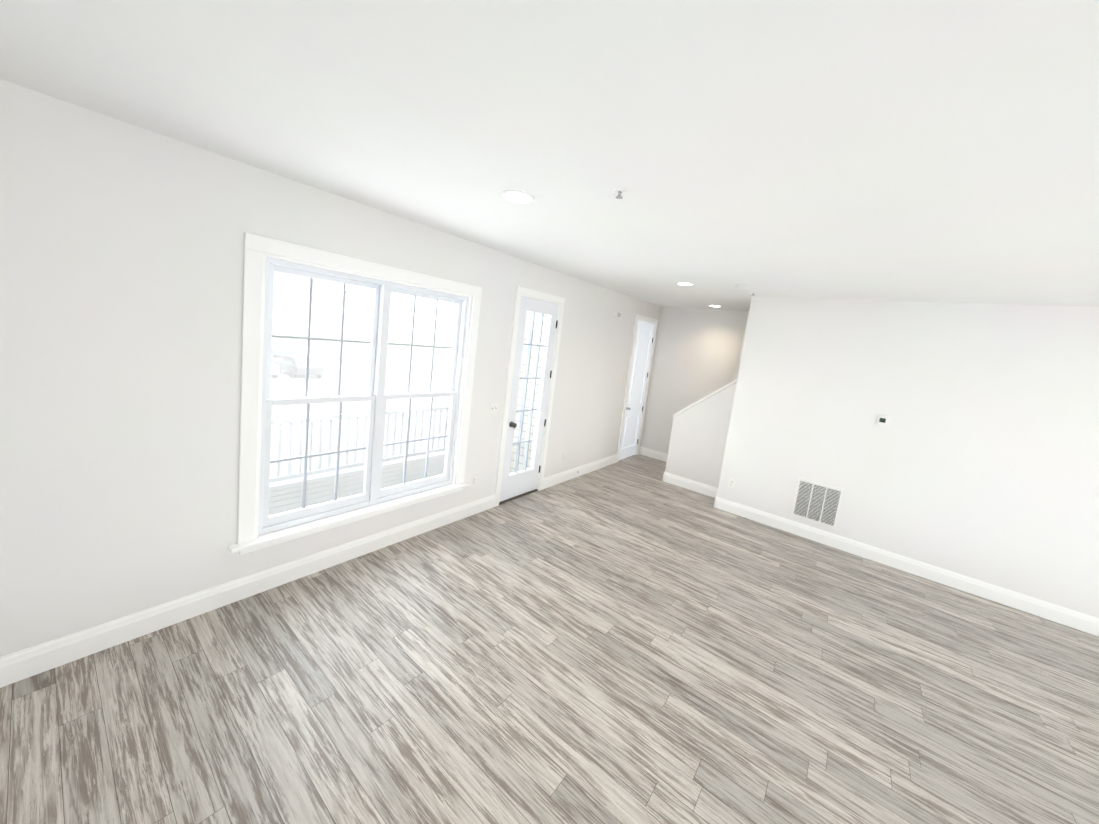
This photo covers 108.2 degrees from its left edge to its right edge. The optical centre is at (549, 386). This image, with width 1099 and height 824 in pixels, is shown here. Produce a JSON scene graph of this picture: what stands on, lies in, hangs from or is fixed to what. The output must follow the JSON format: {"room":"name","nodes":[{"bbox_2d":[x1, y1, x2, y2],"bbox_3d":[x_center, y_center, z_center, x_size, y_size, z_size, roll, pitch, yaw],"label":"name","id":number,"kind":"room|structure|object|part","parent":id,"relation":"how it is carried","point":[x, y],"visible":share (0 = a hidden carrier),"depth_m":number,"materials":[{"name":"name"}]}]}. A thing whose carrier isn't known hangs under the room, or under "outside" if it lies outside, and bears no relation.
{"room":"empty living room","nodes":[
{"label":"empty living room","id":0,"kind":"room"},
{"bbox_2d":[0,79,659,656],"bbox_3d":[-0.570,-0.008,4.194,0.150,2.667,7.835,12,9,37],"label":"wall","id":1,"kind":"structure","parent":0,"point":[120,307],"depth_m":2.08,"materials":[{"name":"paint"}]},
{"bbox_2d":[0,494,494,687],"bbox_3d":[-1.768,1.293,2.849,0.016,0.145,3.820,12,9,37],"label":"baseboard","id":2,"kind":"structure","parent":1,"relation":"attached to","point":[30,662],"depth_m":2.40,"materials":[{"name":"white wood"}]},
{"bbox_2d":[228,232,481,554],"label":"window","id":3,"kind":"structure","parent":1,"relation":"in","point":[376,397],"depth_m":3.01,"materials":[{"name":"white plastic"}]},
{"bbox_3d":[-2.014,0.845,4.302,1.960,0.885,3.920,12,9,37],"label":"railing","id":4,"kind":"part","parent":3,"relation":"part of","materials":[{"name":"white"}]},
{"bbox_2d":[471,474,476,485],"bbox_3d":[-0.771,0.957,4.065,0.008,0.115,0.070,12,9,37],"label":"electrical outlet plate","id":5,"kind":"object","parent":1,"relation":"attached to","point":[474,477],"depth_m":4.06,"materials":[{"name":"white plastic"}]},
{"bbox_2d":[489,402,498,413],"bbox_3d":[-0.569,0.221,4.120,0.016,0.115,0.116,12,9,37],"label":"switch plate","id":6,"kind":"object","parent":1,"relation":"attached to","point":[494,408],"visible":1,"depth_m":4.12,"materials":[{"name":"white plastic"}]},
{"bbox_2d":[500,296,557,501],"bbox_3d":[-0.215,0.160,4.569,0.121,2.276,0.678,12,9,37],"label":"exterior door","id":7,"kind":"structure","parent":1,"relation":"in","point":[516,482],"depth_m":4.58,"materials":[{"name":"white wood"}]},
{"bbox_2d":[495,286,564,506],"bbox_3d":[-0.283,0.115,4.612,0.199,2.390,0.840,12,9,37],"label":"door frame","id":8,"kind":"structure","parent":1,"relation":"attached to","point":[533,294],"depth_m":4.39,"materials":[{"name":"white wood"}]},
{"bbox_2d":[542,454,616,489],"bbox_3d":[0.511,1.203,5.800,0.016,0.145,1.959,12,9,37],"label":"baseboard","id":9,"kind":"structure","parent":1,"relation":"attached to","point":[549,481],"depth_m":5.63,"materials":[{"name":"white wood"}]},
{"bbox_2d":[614,311,621,318],"bbox_3d":[1.000,-1.051,5.798,0.040,0.100,0.170,12,9,37],"label":"door chime","id":10,"kind":"object","parent":1,"relation":"attached to","point":[618,314],"visible":1,"depth_m":5.76,"materials":[{"name":"white plastic"}]},
{"bbox_2d":[619,321,654,459],"bbox_3d":[1.502,0.077,6.785,0.105,2.335,0.689,12,9,37],"label":"hall door","id":11,"kind":"structure","parent":1,"relation":"in","point":[639,373],"depth_m":6.80,"materials":[{"name":"white wood"}]},
{"bbox_2d":[616,314,658,462],"bbox_3d":[1.445,0.028,6.819,0.169,2.435,0.851,12,9,37],"label":"door frame","id":12,"kind":"structure","parent":1,"relation":"attached to","point":[644,319],"depth_m":6.66,"materials":[{"name":"white wood"}]},
{"bbox_2d":[510,311,547,472],"bbox_3d":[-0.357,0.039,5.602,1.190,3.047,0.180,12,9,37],"label":"door glass","id":13,"kind":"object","parent":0,"point":[528,397],"depth_m":5.46,"materials":[{"name":"clear glass"}]},
{"bbox_2d":[0,454,1098,823],"bbox_3d":[2.283,2.000,2.051,7.850,0.120,7.835,12,9,37],"label":"floor","id":14,"kind":"structure","parent":0,"point":[632,640],"depth_m":2.17,"materials":[{"name":"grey wood"}]},
{"bbox_2d":[0,0,1098,310],"bbox_3d":[2.604,-0.738,1.719,7.850,0.100,7.835,12,9,37],"label":"ceiling","id":15,"kind":"structure","parent":0,"point":[912,150],"depth_m":1.42,"materials":[{"name":"paint"}]},
{"bbox_2d":[501,190,534,203],"bbox_3d":[-0.181,-1.076,2.260,0.194,0.008,0.194,12,9,37],"label":"recessed light","id":16,"kind":"object","parent":15,"relation":"in","point":[515,196],"visible":0.94,"depth_m":2.24,"materials":[{"name":"white plastic"}]},
{"bbox_2d":[676,282,693,285],"bbox_3d":[1.496,-1.138,4.396,0.194,0.008,0.194,12,9,37],"label":"recessed light","id":17,"kind":"object","parent":15,"relation":"in","point":[684,283],"visible":0.96,"depth_m":4.36,"materials":[{"name":"white plastic"}]},
{"bbox_2d":[735,284,749,288],"bbox_3d":[1.994,-1.033,4.112,0.136,0.034,0.136,12,9,37],"label":"smoke detector","id":18,"kind":"object","parent":15,"relation":"attached to","point":[741,286],"visible":1,"depth_m":4.07,"materials":[{"name":"white plastic"}]},
{"bbox_2d":[640,307,748,453],"bbox_3d":[4.793,0.533,4.925,7.550,2.667,0.150,12,9,37],"label":"wall","id":19,"kind":"structure","parent":0,"point":[697,355],"depth_m":6.71,"materials":[{"name":"paint"}]},
{"bbox_2d":[639,446,667,461],"bbox_3d":[1.987,1.231,6.997,0.900,0.145,0.035,12,9,37],"label":"baseboard","id":20,"kind":"structure","parent":19,"relation":"attached to","point":[644,451],"depth_m":7.10,"materials":[{"name":"white wood"}]},
{"bbox_2d":[665,379,736,487],"bbox_3d":[2.154,0.620,5.607,0.852,1.721,0.139,12,9,37],"label":"wall","id":21,"kind":"structure","parent":0,"point":[698,437],"depth_m":5.55,"materials":[{"name":"paint"}]},
{"bbox_2d":[662,472,717,496],"bbox_3d":[2.021,1.398,5.650,0.856,0.145,0.016,12,9,37],"label":"baseboard","id":22,"kind":"structure","parent":21,"relation":"attached to","point":[708,490],"depth_m":5.66,"materials":[{"name":"white wood"}]},
{"bbox_2d":[717,297,1098,617],"bbox_3d":[4.704,0.706,3.406,5.810,2.667,0.483,12,9,37],"label":"wall","id":23,"kind":"structure","parent":0,"point":[978,459],"depth_m":3.83,"materials":[{"name":"paint"}]},
{"bbox_2d":[728,478,734,487],"bbox_3d":[2.282,1.204,4.982,0.070,0.115,0.008,12,9,37],"label":"electrical outlet plate","id":24,"kind":"object","parent":23,"relation":"attached to","point":[731,483],"depth_m":4.98,"materials":[{"name":"white plastic"}]},
{"bbox_2d":[791,477,843,528],"bbox_3d":[2.982,1.294,4.440,0.430,0.456,0.014,12,9,37],"label":"air vent","id":25,"kind":"object","parent":23,"relation":"in","point":[816,502],"visible":1,"depth_m":4.43,"materials":[{"name":"white plastic"}]},
{"bbox_2d":[876,414,891,427],"bbox_3d":[3.418,0.349,4.066,0.104,0.116,0.028,12,9,37],"label":"thermostat","id":26,"kind":"object","parent":23,"relation":"attached to","point":[884,420],"visible":1,"depth_m":4.06,"materials":[{"name":"white plastic"}]},
{"bbox_2d":[712,494,1098,636],"bbox_3d":[4.387,1.952,3.373,5.796,0.145,0.016,12,9,37],"label":"baseboard","id":27,"kind":"structure","parent":23,"relation":"attached to","point":[1089,624],"depth_m":3.90,"materials":[{"name":"white wood"}]},
{"label":"outside","id":28,"kind":"structure","parent":0,"visible":0},
{"bbox_2d":[269,454,444,515],"bbox_3d":[-2.045,1.404,4.407,1.950,0.250,4.000,12,9,37],"label":"floor","id":29,"kind":"structure","parent":28,"point":[356,489],"depth_m":4.76,"materials":[{"name":"grey"}]},
{"bbox_2d":[269,340,451,486],"bbox_3d":[-60.313,-8.540,53.794,155.680,0.200,170.000,12,9,37],"label":"ground","id":30,"kind":"structure","parent":28,"point":[362,384],"depth_m":24.57,"materials":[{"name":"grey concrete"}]},
{"bbox_2d":[271,356,279,377],"bbox_3d":[-20.586,-1.554,27.614,4.400,1.480,1.960,12,9,37],"label":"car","id":31,"kind":"object","parent":30,"relation":"on","point":[272,372],"depth_m":26.93,"materials":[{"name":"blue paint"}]},
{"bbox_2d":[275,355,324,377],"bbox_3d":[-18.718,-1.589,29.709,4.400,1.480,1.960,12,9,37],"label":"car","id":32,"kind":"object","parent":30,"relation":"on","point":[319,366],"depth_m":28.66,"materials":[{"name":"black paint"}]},
{"bbox_2d":[272,272,348,337],"bbox_3d":[-59.330,-16.687,71.745,11.600,11.800,40.600,12,9,37],"label":"sky","id":33,"kind":"structure","parent":30,"relation":"on","point":[297,291],"depth_m":78.28,"materials":[{"name":"beige"}]},
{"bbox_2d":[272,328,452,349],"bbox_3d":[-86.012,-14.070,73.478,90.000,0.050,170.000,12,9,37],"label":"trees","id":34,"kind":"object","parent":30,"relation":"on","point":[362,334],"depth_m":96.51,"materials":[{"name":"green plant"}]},
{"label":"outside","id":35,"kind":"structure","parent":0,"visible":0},
{"bbox_2d":[269,273,454,487],"bbox_3d":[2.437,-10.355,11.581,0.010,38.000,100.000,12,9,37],"label":"window glass","id":36,"kind":"object","parent":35,"point":[345,369],"depth_m":6.58,"materials":[{"name":"clear glass"}]}
]}

